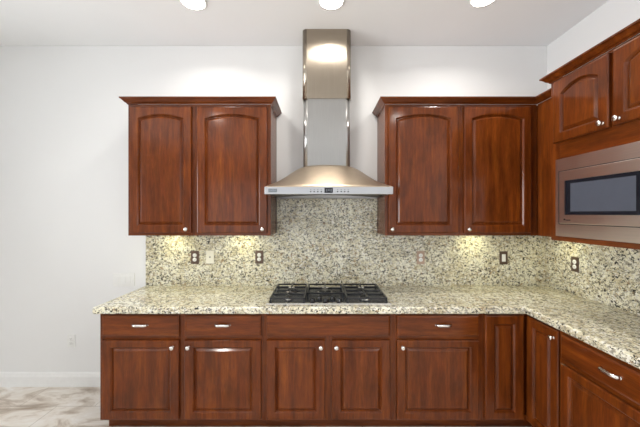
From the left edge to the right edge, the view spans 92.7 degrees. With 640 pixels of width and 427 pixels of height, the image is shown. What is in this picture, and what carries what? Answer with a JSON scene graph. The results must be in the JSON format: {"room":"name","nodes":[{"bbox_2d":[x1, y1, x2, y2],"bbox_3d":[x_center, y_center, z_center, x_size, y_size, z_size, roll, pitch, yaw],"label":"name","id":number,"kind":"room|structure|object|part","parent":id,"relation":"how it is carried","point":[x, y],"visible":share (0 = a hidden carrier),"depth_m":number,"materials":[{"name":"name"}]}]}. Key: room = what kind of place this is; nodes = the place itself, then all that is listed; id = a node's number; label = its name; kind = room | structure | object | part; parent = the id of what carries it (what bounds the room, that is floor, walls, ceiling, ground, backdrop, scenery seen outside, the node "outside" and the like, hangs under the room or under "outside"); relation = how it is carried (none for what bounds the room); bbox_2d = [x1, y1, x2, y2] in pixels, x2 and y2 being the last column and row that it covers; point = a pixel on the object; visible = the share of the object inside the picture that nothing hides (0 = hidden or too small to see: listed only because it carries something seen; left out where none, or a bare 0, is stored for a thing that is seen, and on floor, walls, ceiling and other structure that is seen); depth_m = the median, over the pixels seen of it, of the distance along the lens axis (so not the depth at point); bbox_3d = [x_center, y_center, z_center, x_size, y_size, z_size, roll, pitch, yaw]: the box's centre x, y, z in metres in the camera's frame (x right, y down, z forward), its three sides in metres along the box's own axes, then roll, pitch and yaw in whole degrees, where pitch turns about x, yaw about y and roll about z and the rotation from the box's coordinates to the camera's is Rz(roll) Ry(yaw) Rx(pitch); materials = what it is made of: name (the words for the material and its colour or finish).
{"room":"kitchen","nodes":[
{"label":"kitchen","id":0,"kind":"room"},
{"bbox_2d":[0,387,530,426],"bbox_3d":[-1.223,1.611,-0.490,6.754,0.100,6.700,0,0,0],"label":"floor","id":1,"kind":"structure","parent":0,"point":[19,406],"depth_m":2.45,"materials":[{"name":"tile"}]},
{"bbox_2d":[100,314,186,425],"bbox_3d":[-1.262,1.130,2.429,0.573,0.862,0.658,0,0,0],"label":"base cabinet","id":2,"kind":"object","parent":1,"relation":"on","point":[141,354],"visible":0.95,"depth_m":2.13,"materials":[{"name":"brown wood"}]},
{"bbox_3d":[-1.256,0.779,2.116,0.119,0.021,0.034,0,0,0],"label":"handle","id":3,"kind":"part","parent":2,"relation":"part of","materials":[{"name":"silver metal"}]},
{"bbox_3d":[-1.256,0.785,2.140,0.540,0.147,0.020,0,0,0],"label":"drawer","id":4,"kind":"part","parent":2,"relation":"part of","materials":[{"name":"brown wood"}]},
{"bbox_3d":[-1.256,1.163,2.139,0.540,0.556,0.022,0,0,0],"label":"door","id":5,"kind":"part","parent":2,"relation":"part of","materials":[{"name":"brown wood"}]},
{"bbox_2d":[182,314,265,425],"bbox_3d":[-0.686,1.130,2.429,0.579,0.862,0.658,0,0,0],"label":"base cabinet","id":6,"kind":"object","parent":1,"relation":"on","point":[223,354],"visible":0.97,"depth_m":2.13,"materials":[{"name":"brown wood"}]},
{"bbox_3d":[-0.680,0.779,2.116,0.119,0.021,0.034,0,0,0],"label":"handle","id":7,"kind":"part","parent":6,"relation":"part of","materials":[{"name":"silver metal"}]},
{"bbox_3d":[-0.680,0.785,2.140,0.536,0.147,0.020,0,0,0],"label":"drawer","id":8,"kind":"part","parent":6,"relation":"part of","materials":[{"name":"brown wood"}]},
{"bbox_3d":[-0.680,1.163,2.139,0.536,0.556,0.022,0,0,0],"label":"door","id":9,"kind":"part","parent":6,"relation":"part of","materials":[{"name":"brown wood"}]},
{"bbox_2d":[264,314,393,425],"bbox_3d":[0.061,1.130,2.429,0.916,0.862,0.658,0,0,0],"label":"base cabinet","id":10,"kind":"object","parent":1,"relation":"on","point":[320,369],"visible":0.94,"depth_m":2.13,"materials":[{"name":"brown wood"}]},
{"bbox_3d":[-0.169,1.163,2.139,0.409,0.556,0.022,0,0,0],"label":"door","id":11,"kind":"part","parent":10,"relation":"part of","materials":[{"name":"brown wood"}]},
{"bbox_3d":[0.059,0.785,2.140,0.866,0.147,0.020,0,0,0],"label":"false drawer","id":12,"kind":"part","parent":10,"relation":"part of","materials":[{"name":"brown wood"}]},
{"bbox_3d":[0.288,1.163,2.139,0.408,0.556,0.022,0,0,0],"label":"door","id":13,"kind":"part","parent":10,"relation":"part of","materials":[{"name":"brown wood"}]},
{"bbox_2d":[391,314,481,425],"bbox_3d":[0.832,1.130,2.429,0.624,0.862,0.658,0,0,0],"label":"base cabinet","id":14,"kind":"object","parent":1,"relation":"on","point":[438,357],"visible":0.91,"depth_m":2.13,"materials":[{"name":"brown wood"}]},
{"bbox_3d":[0.825,0.785,2.140,0.575,0.147,0.020,0,0,0],"label":"drawer","id":15,"kind":"part","parent":14,"relation":"part of","materials":[{"name":"brown wood"}]},
{"bbox_3d":[0.825,1.163,2.139,0.575,0.556,0.022,0,0,0],"label":"door","id":16,"kind":"part","parent":14,"relation":"part of","materials":[{"name":"brown wood"}]},
{"bbox_3d":[0.863,0.779,2.116,0.119,0.021,0.034,0,0,0],"label":"handle","id":17,"kind":"part","parent":14,"relation":"part of","materials":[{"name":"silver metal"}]},
{"bbox_2d":[476,314,559,426],"bbox_3d":[1.597,1.130,2.295,0.906,0.862,0.926,0,0,0],"label":"base cabinet","id":18,"kind":"object","parent":1,"relation":"on","point":[521,352],"visible":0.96,"depth_m":2.13,"materials":[{"name":"brown wood"}]},
{"bbox_2d":[93,286,639,368],"bbox_3d":[0.241,0.672,1.972,3.622,0.050,1.574,0,0,0],"label":"countertop","id":19,"kind":"structure","parent":18,"relation":"on","point":[613,331],"depth_m":2.12,"materials":[{"name":"stone"}]},
{"bbox_2d":[266,283,391,304],"bbox_3d":[0.060,0.622,2.392,0.888,0.050,0.487,0,0,0],"label":"gas cooktop","id":20,"kind":"object","parent":19,"relation":"in","point":[281,295],"visible":1,"depth_m":2.30,"materials":[{"name":"black metal"}]},
{"bbox_3d":[1.290,1.077,2.139,0.272,0.729,0.022,0,0,0],"label":"door","id":21,"kind":"part","parent":18,"relation":"part of","materials":[{"name":"brown wood"}]},
{"bbox_3d":[1.312,1.077,2.001,0.335,0.757,0.337,0,0,0],"label":"frame","id":22,"kind":"part","parent":18,"relation":"part of","materials":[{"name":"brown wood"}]},
{"bbox_3d":[1.449,1.077,1.986,0.022,0.729,0.283,0,0,0],"label":"door","id":23,"kind":"part","parent":18,"relation":"part of","materials":[{"name":"brown wood"}]},
{"bbox_2d":[560,331,639,426],"bbox_3d":[1.721,1.130,1.520,0.658,0.862,0.624,0,0,0],"label":"base cabinet","id":24,"kind":"object","parent":1,"relation":"on","point":[598,388],"visible":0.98,"depth_m":1.58,"materials":[{"name":"brown wood"}]},
{"bbox_3d":[1.431,1.163,1.520,0.022,0.556,0.574,0,0,0],"label":"door","id":25,"kind":"part","parent":24,"relation":"part of","materials":[{"name":"brown wood"}]},
{"bbox_3d":[1.409,0.779,1.494,0.034,0.021,0.119,0,0,0],"label":"handle","id":26,"kind":"part","parent":24,"relation":"part of","materials":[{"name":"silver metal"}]},
{"bbox_2d":[0,46,546,371],"bbox_3d":[-1.223,0.022,2.810,6.754,3.077,0.100,0,0,0],"label":"wall","id":27,"kind":"structure","parent":0,"point":[64,237],"depth_m":2.76,"materials":[{"name":"paint"}]},
{"bbox_2d":[0,372,99,386],"bbox_3d":[-3.026,1.498,2.752,2.948,0.127,0.015,0,0,0],"label":"baseboard","id":28,"kind":"structure","parent":27,"relation":"attached to","point":[7,379],"depth_m":2.75,"materials":[{"name":"white paint"}]},
{"bbox_2d":[67,334,74,346],"bbox_3d":[-2.249,1.149,2.755,0.072,0.118,0.010,0,0,0],"label":"outlet","id":29,"kind":"object","parent":27,"relation":"attached to","point":[70,337],"visible":1,"depth_m":2.75,"materials":[{"name":"white plastic"}]},
{"bbox_2d":[113,273,134,285],"bbox_3d":[-1.774,0.599,2.755,0.195,0.120,0.010,0,0,0],"label":"light switch","id":30,"kind":"object","parent":27,"relation":"attached to","point":[119,279],"visible":1,"depth_m":2.75,"materials":[{"name":"white plastic"}]},
{"bbox_2d":[128,104,194,235],"bbox_3d":[-1.261,-0.346,2.569,0.532,1.045,0.378,0,0,0],"label":"upper cabinet","id":31,"kind":"object","parent":27,"relation":"attached to","point":[161,137],"visible":0.98,"depth_m":2.41,"materials":[{"name":"brown wood"}]},
{"bbox_2d":[119,96,281,116],"bbox_3d":[-0.960,-0.892,2.571,1.228,0.046,0.374,0,0,0],"label":"crown molding","id":32,"kind":"structure","parent":31,"relation":"on","point":[272,100],"depth_m":2.40,"materials":[{"name":"brown wood"}]},
{"bbox_2d":[195,104,276,235],"bbox_3d":[-0.694,-0.346,2.569,0.603,1.045,0.378,0,0,0],"label":"upper cabinet","id":33,"kind":"object","parent":27,"relation":"attached to","point":[236,144],"visible":1,"depth_m":2.41,"materials":[{"name":"brown wood"}]},
{"bbox_2d":[265,29,392,197],"bbox_3d":[0.062,-0.826,2.450,0.905,1.379,0.616,0,0,0],"label":"range hood","id":34,"kind":"object","parent":27,"relation":"attached to","point":[326,169],"visible":1,"depth_m":2.50,"materials":[{"name":"metal"}]},
{"bbox_3d":[0.062,-0.162,2.467,0.865,0.036,0.525,0,0,0],"label":"filter panel","id":35,"kind":"part","parent":34,"relation":"part of","materials":[{"name":"metal"}]},
{"bbox_2d":[146,199,545,285],"bbox_3d":[0.232,0.257,2.749,3.596,0.781,0.019,0,0,0],"label":"backsplash","id":36,"kind":"structure","parent":27,"relation":"attached to","point":[316,241],"depth_m":2.74,"materials":[{"name":"beige stone"}]},
{"bbox_2d":[191,251,198,263],"bbox_3d":[-1.123,0.394,2.735,0.072,0.118,0.010,0,0,0],"label":"outlet","id":37,"kind":"object","parent":36,"relation":"attached to","point":[194,254],"visible":1,"depth_m":2.73,"materials":[{"name":"brown metal"}]},
{"bbox_2d":[206,250,213,263],"bbox_3d":[-0.986,0.391,2.735,0.072,0.118,0.010,0,0,0],"label":"jack plate","id":38,"kind":"object","parent":36,"relation":"attached to","point":[209,253],"visible":1,"depth_m":2.73,"materials":[{"name":"beige plastic"}]},
{"bbox_2d":[255,250,262,263],"bbox_3d":[-0.545,0.391,2.735,0.072,0.118,0.010,0,0,0],"label":"outlet","id":39,"kind":"object","parent":36,"relation":"attached to","point":[258,253],"visible":1,"depth_m":2.73,"materials":[{"name":"brown metal"}]},
{"bbox_2d":[417,251,424,263],"bbox_3d":[0.903,0.395,2.735,0.072,0.118,0.010,0,0,0],"label":"outlet","id":40,"kind":"object","parent":36,"relation":"attached to","point":[420,254],"visible":1,"depth_m":2.73,"materials":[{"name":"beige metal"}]},
{"bbox_2d":[499,251,507,263],"bbox_3d":[1.647,0.398,2.735,0.072,0.118,0.010,0,0,0],"label":"light switch","id":41,"kind":"object","parent":36,"relation":"attached to","point":[503,255],"visible":1,"depth_m":2.73,"materials":[{"name":"brown metal"}]},
{"bbox_2d":[377,104,459,235],"bbox_3d":[0.818,-0.346,2.569,0.600,1.045,0.378,0,0,0],"label":"upper cabinet","id":42,"kind":"object","parent":27,"relation":"attached to","point":[418,145],"visible":1,"depth_m":2.41,"materials":[{"name":"brown wood"}]},
{"bbox_2d":[372,18,639,116],"bbox_3d":[1.101,-0.892,1.960,1.258,0.046,1.595,0,0,0],"label":"crown molding","id":43,"kind":"structure","parent":42,"relation":"on","point":[630,31],"depth_m":2.38,"materials":[{"name":"brown wood"}]},
{"bbox_2d":[460,104,536,235],"bbox_3d":[1.423,-0.346,2.569,0.610,1.045,0.378,0,0,0],"label":"upper cabinet","id":44,"kind":"object","parent":27,"relation":"attached to","point":[498,142],"visible":0.98,"depth_m":2.41,"materials":[{"name":"brown wood"}]},
{"bbox_2d":[0,0,608,45],"bbox_3d":[-1.223,-1.566,-0.490,6.754,0.100,6.700,0,0,0],"label":"ceiling","id":45,"kind":"structure","parent":0,"point":[22,22],"depth_m":2.41,"materials":[{"name":"paint"}]},
{"bbox_2d":[179,0,207,10],"bbox_3d":[-0.907,-1.510,2.178,0.196,0.011,0.196,0,0,0],"label":"recessed light","id":46,"kind":"object","parent":45,"relation":"in","point":[197,5],"visible":1,"depth_m":2.20,"materials":[{"name":"white paint"}]},
{"bbox_2d":[318,0,344,10],"bbox_3d":[0.081,-1.510,2.175,0.196,0.011,0.196,0,0,0],"label":"recessed light","id":47,"kind":"object","parent":45,"relation":"in","point":[330,5],"visible":1,"depth_m":2.20,"materials":[{"name":"white paint"}]},
{"bbox_2d":[469,0,495,7],"bbox_3d":[1.153,-1.510,2.145,0.196,0.011,0.196,0,0,0],"label":"recessed light","id":48,"kind":"object","parent":45,"relation":"in","point":[473,3],"visible":1,"depth_m":2.19,"materials":[{"name":"white paint"}]},
{"bbox_2d":[547,0,639,89],"bbox_3d":[2.104,0.022,-0.490,0.100,3.077,6.500,0,0,0],"label":"wall","id":49,"kind":"structure","parent":0,"point":[612,16],"depth_m":2.30,"materials":[{"name":"paint"}]},
{"bbox_2d":[537,98,550,236],"bbox_3d":[1.891,-0.346,2.399,0.319,1.045,0.716,0,0,0],"label":"upper cabinet","id":50,"kind":"object","parent":49,"relation":"attached to","point":[543,108],"visible":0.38,"depth_m":2.35,"materials":[{"name":"brown wood"}]},
{"bbox_2d":[546,237,639,314],"bbox_3d":[2.042,0.412,1.972,0.021,0.469,1.574,0,0,0],"label":"backsplash","id":51,"kind":"structure","parent":49,"relation":"attached to","point":[607,275],"depth_m":2.24,"materials":[{"name":"beige stone"}]},
{"bbox_2d":[571,256,578,272],"bbox_3d":[2.027,0.404,2.427,0.010,0.118,0.072,0,0,0],"label":"outlet","id":52,"kind":"object","parent":51,"relation":"attached to","point":[574,260],"visible":1,"depth_m":2.42,"materials":[{"name":"brown metal"}]},
{"bbox_2d":[551,34,639,249],"bbox_3d":[1.772,-0.346,1.601,0.555,1.045,0.876,0,0,0],"label":"upper cabinet","id":53,"kind":"object","parent":49,"relation":"attached to","point":[595,106],"visible":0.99,"depth_m":1.69,"materials":[{"name":"brown wood"}]},
{"bbox_3d":[1.534,-0.654,1.806,0.022,0.394,0.383,0,0,0],"label":"door","id":54,"kind":"part","parent":53,"relation":"part of","materials":[{"name":"brown wood"}]},
{"bbox_2d":[556,141,639,243],"bbox_3d":[1.739,-0.095,1.601,0.503,0.506,0.766,0,0,0],"label":"microwave","id":55,"kind":"object","parent":53,"relation":"in","point":[598,192],"visible":1,"depth_m":1.66,"materials":[{"name":"metal"}]},
{"bbox_3d":[1.546,-0.101,1.659,0.034,0.332,0.587,0,0,0],"label":"door","id":56,"kind":"part","parent":55,"relation":"part of","materials":[{"name":"metal"}]},
{"bbox_3d":[1.510,-0.487,1.646,0.030,0.031,0.031,0,0,0],"label":"knob","id":57,"kind":"part","parent":53,"relation":"part of","materials":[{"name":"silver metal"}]},
{"bbox_3d":[1.510,-0.487,1.556,0.030,0.031,0.031,0,0,0],"label":"knob","id":58,"kind":"part","parent":53,"relation":"part of","materials":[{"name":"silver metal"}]},
{"bbox_3d":[1.534,-0.654,1.397,0.022,0.394,0.383,0,0,0],"label":"door","id":59,"kind":"part","parent":53,"relation":"part of","materials":[{"name":"brown wood"}]}
]}

